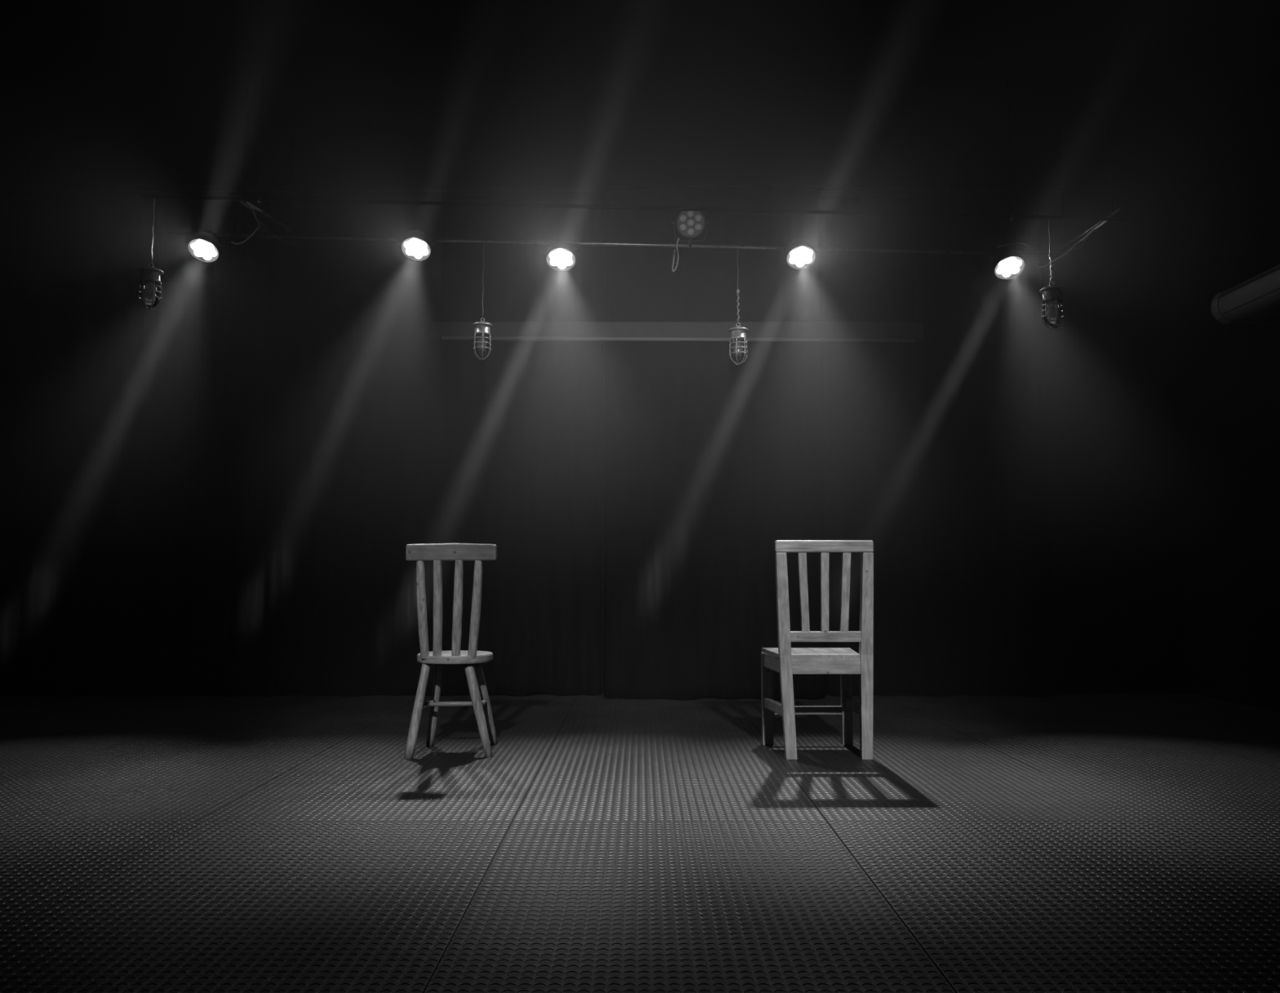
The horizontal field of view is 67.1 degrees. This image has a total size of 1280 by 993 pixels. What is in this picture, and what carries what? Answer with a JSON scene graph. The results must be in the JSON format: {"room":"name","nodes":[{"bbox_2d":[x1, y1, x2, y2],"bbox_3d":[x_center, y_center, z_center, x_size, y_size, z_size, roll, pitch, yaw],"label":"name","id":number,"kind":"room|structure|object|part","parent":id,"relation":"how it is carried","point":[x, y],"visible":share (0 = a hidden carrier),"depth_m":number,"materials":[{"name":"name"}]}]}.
{"room":"event venue","nodes":[
{"label":"event venue","id":0,"kind":"room"},
{"bbox_2d":[0,195,1,225],"bbox_3d":[-4.350,-0.679,2.623,0.100,3.304,7.520,0,-5,0],"label":"wall","id":1,"kind":"structure","parent":0,"point":[0,195],"depth_m":6.49,"materials":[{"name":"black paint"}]},
{"bbox_2d":[0,195,1189,693],"bbox_3d":[-0.375,-0.373,6.421,8.050,3.304,0.100,0,-5,0],"label":"wall","id":2,"kind":"structure","parent":0,"point":[1117,599],"depth_m":6.37,"materials":[{"name":"black paint"}]},
{"bbox_2d":[0,692,1279,992],"bbox_3d":[-0.375,1.026,2.536,8.050,0.122,7.620,0,-5,0],"label":"floor","id":3,"kind":"structure","parent":0,"point":[185,842],"depth_m":2.67,"materials":[{"name":"black metal"}]},
{"bbox_2d":[404,542,497,759],"bbox_3d":[-0.788,0.654,4.184,0.380,0.890,0.414,0,-5,0],"label":"chair","id":4,"kind":"object","parent":3,"relation":"on","point":[472,659],"visible":1,"depth_m":4.05,"materials":[{"name":"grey wood"}]},
{"bbox_3d":[-0.933,0.887,4.059,0.041,0.404,0.140,-3,-5,29],"label":"leg","id":5,"kind":"part","parent":4,"relation":"part of","materials":[{"name":"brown wood"}]},
{"bbox_3d":[-0.907,0.906,4.276,0.109,0.402,0.037,-5,-6,44],"label":"leg","id":6,"kind":"part","parent":4,"relation":"part of","materials":[{"name":"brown wood"}]},
{"bbox_3d":[-0.787,0.233,4.040,0.377,0.074,0.059,0,-5,0],"label":"rail","id":7,"kind":"part","parent":4,"relation":"part of","materials":[{"name":"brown wood"}]},
{"bbox_3d":[-0.804,0.699,4.200,0.322,0.036,0.300,0,-5,0],"label":"seat","id":8,"kind":"part","parent":4,"relation":"part of","materials":[{"name":"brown wood"}]},
{"bbox_3d":[-0.686,0.889,4.079,0.151,0.405,0.042,-2,-5,26],"label":"leg","id":9,"kind":"part","parent":4,"relation":"part of","materials":[{"name":"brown wood"}]},
{"bbox_3d":[-0.691,0.907,4.301,0.040,0.405,0.161,-3,-6,33],"label":"leg","id":10,"kind":"part","parent":4,"relation":"part of","materials":[{"name":"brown wood"}]},
{"bbox_2d":[760,540,873,759],"bbox_3d":[0.759,0.647,4.168,0.420,0.900,0.476,0,-5,0],"label":"chair","id":11,"kind":"object","parent":3,"relation":"on","point":[785,660],"visible":1,"depth_m":4.00,"materials":[{"name":"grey wood"}]},
{"bbox_3d":[0.573,0.908,4.342,0.048,0.408,0.042,0,-5,0],"label":"leg","id":12,"kind":"part","parent":11,"relation":"part of","materials":[{"name":"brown wood"}]},
{"bbox_3d":[0.604,0.658,3.989,0.087,0.850,0.106,0,-5,0],"label":"leg","id":13,"kind":"part","parent":11,"relation":"part of","materials":[{"name":"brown wood"}]},
{"bbox_3d":[0.756,0.685,4.208,0.402,0.015,0.390,0,-5,0],"label":"seat","id":14,"kind":"part","parent":11,"relation":"part of","materials":[{"name":"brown wood"}]},
{"bbox_3d":[0.759,0.206,3.988,0.406,0.050,0.046,0,-5,0],"label":"rail","id":15,"kind":"part","parent":11,"relation":"part of","materials":[{"name":"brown wood"}]},
{"bbox_3d":[0.771,0.583,4.016,0.301,0.043,0.032,0,-5,0],"label":"rail","id":16,"kind":"part","parent":11,"relation":"part of","materials":[{"name":"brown wood"}]},
{"bbox_3d":[0.928,0.908,4.342,0.046,0.408,0.042,0,-5,0],"label":"leg","id":17,"kind":"part","parent":11,"relation":"part of","materials":[{"name":"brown wood"}]},
{"bbox_3d":[0.941,0.658,3.989,0.056,0.850,0.106,0,-5,0],"label":"leg","id":18,"kind":"part","parent":11,"relation":"part of","materials":[{"name":"grey wood"}]},
{"bbox_2d":[0,0,1279,195],"bbox_3d":[-0.375,-2.372,2.810,8.050,0.100,7.620,0,-5,0],"label":"ceiling","id":19,"kind":"structure","parent":0,"point":[93,92],"depth_m":5.08,"materials":[{"name":"black paint"}]},
{"bbox_2d":[0,185,1063,191],"bbox_3d":[-0.765,-2.003,6.282,7.030,0.038,0.040,0,-5,0],"label":"rail","id":20,"kind":"object","parent":19,"relation":"attached to","point":[2,188],"visible":0.81,"depth_m":6.27,"materials":[{"name":"black metal"}]},
{"bbox_2d":[0,196,603,695],"bbox_3d":[-2.202,-0.354,6.202,3.919,3.216,0.140,0,-5,0],"label":"stage curtain","id":21,"kind":"object","parent":20,"relation":"hanging from","point":[223,486],"visible":0.91,"depth_m":6.20,"materials":[{"name":"black fabric"}]},
{"bbox_2d":[604,185,826,699],"bbox_3d":[0.467,-0.367,6.038,1.377,3.216,0.163,0,-5,0],"label":"stage curtain","id":22,"kind":"object","parent":20,"relation":"hanging from","point":[712,460],"visible":0.87,"depth_m":6.02,"materials":[{"name":"black fabric"}]},
{"bbox_2d":[818,196,1055,696],"bbox_3d":[1.896,-0.353,6.212,1.497,3.216,0.162,0,-5,0],"label":"stage curtain","id":23,"kind":"object","parent":20,"relation":"hanging from","point":[934,448],"visible":0.94,"depth_m":6.20,"materials":[{"name":"black fabric"}]},
{"bbox_2d":[160,135,1055,256],"bbox_3d":[-0.185,-1.738,5.578,5.139,0.717,0.041,0,-5,0],"label":"pipe","id":24,"kind":"object","parent":19,"relation":"hanging from","point":[268,236],"visible":1,"depth_m":5.55,"materials":[{"name":"metal"}]},
{"bbox_2d":[186,230,226,262],"bbox_3d":[-2.480,-1.441,5.506,0.186,0.189,0.183,4,-6,-43],"label":"lamp","id":25,"kind":"object","parent":24,"relation":"hanging from","point":[204,246],"visible":1,"depth_m":5.48,"materials":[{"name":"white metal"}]},
{"bbox_3d":[-2.481,-1.406,5.493,0.118,0.067,0.098,0,-5,0],"label":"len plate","id":26,"kind":"part","parent":25,"relation":"part of","materials":[{"name":"white glass"}]},
{"bbox_3d":[-2.387,-1.436,5.515,0.028,0.023,0.024,0,-5,0],"label":"tilt knob","id":27,"kind":"part","parent":25,"relation":"part of","materials":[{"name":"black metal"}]},
{"bbox_3d":[-2.137,-1.797,5.583,0.009,0.599,0.010,0,-5,0],"label":"hanger rod","id":28,"kind":"part","parent":24,"relation":"part of","materials":[{"name":"black paint"}]},
{"bbox_2d":[397,230,436,261],"bbox_3d":[-1.272,-1.433,5.505,0.185,0.157,0.184,5,-6,-44],"label":"lamp","id":29,"kind":"object","parent":24,"relation":"hanging from","point":[415,245],"visible":1,"depth_m":5.48,"materials":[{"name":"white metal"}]},
{"bbox_3d":[-1.273,-1.414,5.494,0.118,0.067,0.098,0,-5,0],"label":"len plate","id":30,"kind":"part","parent":29,"relation":"part of","materials":[{"name":"white glass"}]},
{"bbox_3d":[-1.179,-1.444,5.516,0.028,0.023,0.024,0,-5,0],"label":"tilt knob","id":31,"kind":"part","parent":29,"relation":"part of","materials":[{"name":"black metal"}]},
{"bbox_2d":[471,243,492,359],"bbox_3d":[-0.900,-1.123,5.528,0.116,0.694,0.116,0,-5,0],"label":"lantern","id":32,"kind":"object","parent":24,"relation":"hanging from","point":[482,328],"visible":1,"depth_m":5.49,"materials":[{"name":"metal"}]},
{"bbox_2d":[473,324,490,337],"bbox_3d":[-0.900,-0.947,5.514,0.096,0.056,0.096,0,-5,0],"label":"socket","id":33,"kind":"object","parent":32,"relation":"attached to","point":[480,330],"depth_m":5.48,"materials":[{"name":"metal"}]},
{"bbox_2d":[475,336,488,357],"bbox_3d":[-0.900,-0.859,5.507,0.082,0.133,0.082,0,-5,0],"label":"glass jar","id":34,"kind":"object","parent":32,"relation":"on","point":[482,344],"depth_m":5.50,"materials":[{"name":"clear glass"}]},
{"bbox_3d":[-0.900,-0.878,5.508,0.052,0.091,0.052,0,-5,0],"label":"bulb","id":35,"kind":"part","parent":32,"relation":"part of","materials":[{"name":"white"}]},
{"bbox_3d":[-0.900,-1.243,5.538,0.011,0.454,0.005,0,-5,0],"label":"cord","id":36,"kind":"part","parent":32,"relation":"part of","materials":[{"name":"grey plastic"}]},
{"bbox_2d":[542,238,580,271],"bbox_3d":[-0.448,-1.391,5.502,0.186,0.193,0.183,4,-6,-43],"label":"lamp","id":37,"kind":"object","parent":24,"relation":"hanging from","point":[561,255],"visible":1,"depth_m":5.47,"materials":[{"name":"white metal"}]},
{"bbox_3d":[-0.449,-1.354,5.489,0.118,0.067,0.098,0,-5,0],"label":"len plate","id":38,"kind":"part","parent":37,"relation":"part of","materials":[{"name":"white glass"}]},
{"bbox_2d":[671,206,709,271],"bbox_3d":[0.288,-1.465,5.523,0.216,0.380,0.138,0,-5,0],"label":"lamp","id":39,"kind":"object","parent":24,"relation":"hanging from","point":[689,224],"visible":0.94,"depth_m":5.50,"materials":[{"name":"black metal"}]},
{"bbox_3d":[0.289,-1.561,5.505,0.158,0.149,0.061,0,-5,0],"label":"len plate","id":40,"kind":"part","parent":39,"relation":"part of","materials":[{"name":"grey"}]},
{"bbox_2d":[728,248,748,364],"bbox_3d":[0.561,-1.092,5.526,0.116,0.687,0.116,0,-5,0],"label":"lantern","id":41,"kind":"object","parent":24,"relation":"hanging from","point":[738,333],"visible":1,"depth_m":5.49,"materials":[{"name":"metal"}]},
{"bbox_3d":[0.561,-1.212,5.535,0.010,0.447,0.005,0,-5,0],"label":"cord","id":42,"kind":"part","parent":41,"relation":"part of","materials":[{"name":"grey plastic"}]},
{"bbox_2d":[729,328,746,342],"bbox_3d":[0.561,-0.919,5.512,0.096,0.056,0.096,0,-5,0],"label":"socket","id":43,"kind":"object","parent":41,"relation":"attached to","point":[736,335],"depth_m":5.48,"materials":[{"name":"metal"}]},
{"bbox_2d":[731,341,745,362],"bbox_3d":[0.561,-0.831,5.505,0.082,0.133,0.082,0,-5,0],"label":"glass jar","id":44,"kind":"object","parent":41,"relation":"on","point":[738,349],"depth_m":5.49,"materials":[{"name":"clear glass"}]},
{"bbox_3d":[0.561,-0.850,5.506,0.052,0.091,0.052,0,-5,0],"label":"bulb","id":45,"kind":"part","parent":41,"relation":"part of","materials":[{"name":"white"}]},
{"bbox_2d":[781,238,819,270],"bbox_3d":[0.916,-1.385,5.501,0.185,0.157,0.184,4,-6,-44],"label":"lamp","id":46,"kind":"object","parent":24,"relation":"hanging from","point":[801,253],"visible":1,"depth_m":5.47,"materials":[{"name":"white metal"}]},
{"bbox_3d":[0.915,-1.366,5.490,0.118,0.067,0.098,0,-5,0],"label":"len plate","id":47,"kind":"part","parent":46,"relation":"part of","materials":[{"name":"white glass"}]},
{"bbox_3d":[1.768,-1.751,5.579,0.009,0.692,0.010,0,-5,0],"label":"hanger rod","id":48,"kind":"part","parent":24,"relation":"part of","materials":[{"name":"black paint"}]},
{"bbox_2d":[987,248,1026,279],"bbox_3d":[2.098,-1.337,5.497,0.185,0.181,0.184,4,-6,-44],"label":"lamp","id":49,"kind":"object","parent":24,"relation":"hanging from","point":[1009,264],"visible":1,"depth_m":5.47,"materials":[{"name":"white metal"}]},
{"bbox_3d":[2.003,-1.336,5.507,0.028,0.023,0.024,0,-5,0],"label":"tilt knob","id":50,"kind":"part","parent":49,"relation":"part of","materials":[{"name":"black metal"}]},
{"bbox_3d":[2.097,-1.306,5.485,0.118,0.067,0.098,0,-5,0],"label":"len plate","id":51,"kind":"part","parent":49,"relation":"part of","materials":[{"name":"white glass"}]},
{"bbox_2d":[996,242,1030,247],"bbox_3d":[2.148,-1.443,5.547,0.201,0.032,0.012,0,-5,-6],"label":"cable","id":52,"kind":"object","parent":24,"relation":"attached to","point":[1017,242],"visible":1,"depth_m":5.55,"materials":[{"name":"grey plastic"}]},
{"bbox_2d":[140,75,1131,221],"bbox_3d":[-0.023,-1.771,4.908,5.006,0.760,0.037,0,-5,0],"label":"pipe","id":53,"kind":"object","parent":19,"relation":"hanging from","point":[260,199],"visible":1,"depth_m":4.88,"materials":[{"name":"black metal"}]},
{"bbox_2d":[137,198,163,310],"bbox_3d":[-2.462,-1.225,4.864,0.116,0.586,0.116,0,-5,0],"label":"lantern","id":54,"kind":"object","parent":53,"relation":"hanging from","point":[150,276],"visible":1,"depth_m":4.83,"materials":[{"name":"metal"}]},
{"bbox_2d":[140,281,159,307],"bbox_3d":[-2.462,-1.015,4.847,0.082,0.133,0.082,0,-5,0],"label":"glass jar","id":55,"kind":"object","parent":54,"relation":"on","point":[149,293],"depth_m":4.84,"materials":[{"name":"clear glass"}]},
{"bbox_2d":[139,269,160,284],"bbox_3d":[-2.462,-1.103,4.854,0.096,0.056,0.096,0,-5,0],"label":"socket","id":56,"kind":"object","parent":54,"relation":"attached to","point":[152,277],"depth_m":4.82,"materials":[{"name":"metal"}]},
{"bbox_3d":[-2.462,-1.034,4.849,0.052,0.091,0.052,0,-5,0],"label":"bulb","id":57,"kind":"part","parent":54,"relation":"part of","materials":[{"name":"black"}]},
{"bbox_3d":[-2.461,-1.345,4.874,0.011,0.346,0.005,0,-5,0],"label":"cord","id":58,"kind":"part","parent":54,"relation":"part of","materials":[{"name":"grey plastic"}]},
{"bbox_3d":[-1.925,-1.827,4.913,0.009,0.647,0.010,0,-5,0],"label":"hanger rod","id":59,"kind":"part","parent":53,"relation":"part of","materials":[{"name":"black paint"}]},
{"bbox_3d":[1.879,-1.782,4.909,0.009,0.737,0.010,0,-5,0],"label":"hanger rod","id":60,"kind":"part","parent":53,"relation":"part of","materials":[{"name":"black paint"}]},
{"bbox_2d":[1039,218,1064,328],"bbox_3d":[2.070,-1.124,4.856,0.116,0.574,0.116,0,-5,0],"label":"lantern","id":61,"kind":"object","parent":53,"relation":"hanging from","point":[1051,294],"visible":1,"depth_m":4.83,"materials":[{"name":"metal"}]},
{"bbox_3d":[2.069,-1.244,4.866,0.012,0.334,0.005,0,-5,0],"label":"cord","id":62,"kind":"part","parent":61,"relation":"part of","materials":[{"name":"grey plastic"}]},
{"bbox_2d":[1041,288,1062,303],"bbox_3d":[2.070,-1.008,4.847,0.096,0.056,0.096,0,-5,0],"label":"socket","id":63,"kind":"object","parent":61,"relation":"attached to","point":[1050,295],"depth_m":4.81,"materials":[{"name":"metal"}]},
{"bbox_2d":[1044,300,1062,326],"bbox_3d":[2.070,-0.920,4.840,0.082,0.133,0.082,0,-5,0],"label":"glass jar","id":64,"kind":"object","parent":61,"relation":"on","point":[1053,310],"depth_m":4.83,"materials":[{"name":"clear glass"}]},
{"bbox_3d":[2.070,-0.939,4.841,0.052,0.091,0.052,0,-5,0],"label":"bulb","id":65,"kind":"part","parent":61,"relation":"part of","materials":[{"name":"black"}]},
{"bbox_2d":[425,167,924,342],"bbox_3d":[0.212,-1.498,5.956,3.038,1.136,0.128,0,-5,0],"label":"beam","id":66,"kind":"structure","parent":19,"relation":"hanging from","point":[758,331],"depth_m":5.88,"materials":[{"name":"grey metal"}]},
{"bbox_3d":[0.228,-1.012,5.931,3.007,0.103,0.100,0,-5,0],"label":"casing","id":67,"kind":"part","parent":66,"relation":"part of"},
{"bbox_2d":[1054,84,1122,253],"bbox_3d":[2.412,-1.767,5.239,0.037,0.714,0.661,0,-5,-3],"label":"pipe","id":68,"kind":"object","parent":19,"relation":"hanging from","point":[1112,213],"visible":0.99,"depth_m":5.13,"materials":[{"name":"metal"}]},
{"bbox_3d":[2.397,-1.756,5.490,0.009,0.695,0.010,0,-5,0],"label":"hanger rod","id":69,"kind":"part","parent":68,"relation":"part of","materials":[{"name":"black paint"}]},
{"bbox_2d":[1043,222,1106,271],"bbox_3d":[2.388,-1.353,5.257,0.072,0.091,0.581,1,-5,-8],"label":"cable","id":70,"kind":"object","parent":68,"relation":"hanging from","point":[1093,230],"visible":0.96,"depth_m":5.34,"materials":[{"name":"grey plastic"}]},
{"bbox_2d":[1038,216,1111,268],"bbox_3d":[2.382,-1.367,5.227,0.099,0.076,0.636,1,-5,-11],"label":"cable","id":71,"kind":"object","parent":68,"relation":"hanging from","point":[1104,221],"visible":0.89,"depth_m":5.35,"materials":[{"name":"grey plastic"}]},
{"bbox_3d":[2.427,-1.797,4.990,0.009,0.695,0.010,0,-5,0],"label":"hanger rod","id":72,"kind":"part","parent":68,"relation":"part of","materials":[{"name":"black paint"}]},
{"bbox_3d":[-2.016,-1.804,5.247,0.037,0.639,0.674,0,-5,6],"label":"pipe","id":73,"kind":"object","parent":19,"relation":"hanging from","visible":0},
{"bbox_2d":[231,200,259,244],"bbox_3d":[-2.126,-1.490,5.231,0.140,0.098,0.593,2,-5,-25],"label":"cable","id":74,"kind":"object","parent":73,"relation":"attached to","point":[244,204],"visible":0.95,"depth_m":5.39,"materials":[{"name":"grey plastic"}]},
{"bbox_2d":[258,219,297,245],"bbox_3d":[-2.027,-1.470,5.399,0.026,0.056,0.304,-2,-5,22],"label":"cable","id":75,"kind":"object","parent":73,"relation":"hanging from","point":[260,220],"visible":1,"depth_m":5.40,"materials":[{"name":"grey plastic"}]},
{"bbox_2d":[1166,115,1279,712],"bbox_3d":[3.600,-0.679,2.623,0.100,3.304,7.520,0,-5,0],"label":"wall","id":76,"kind":"structure","parent":0,"point":[1224,222],"depth_m":5.83,"materials":[{"name":"black paint"}]},
{"bbox_2d":[1210,264,1279,324],"bbox_3d":[3.325,-1.074,4.626,0.446,0.192,1.250,0,-5,0],"label":"duct","id":77,"kind":"object","parent":76,"relation":"attached to","point":[1255,300],"visible":1,"depth_m":5.00,"materials":[{"name":"plastic"}]}
]}

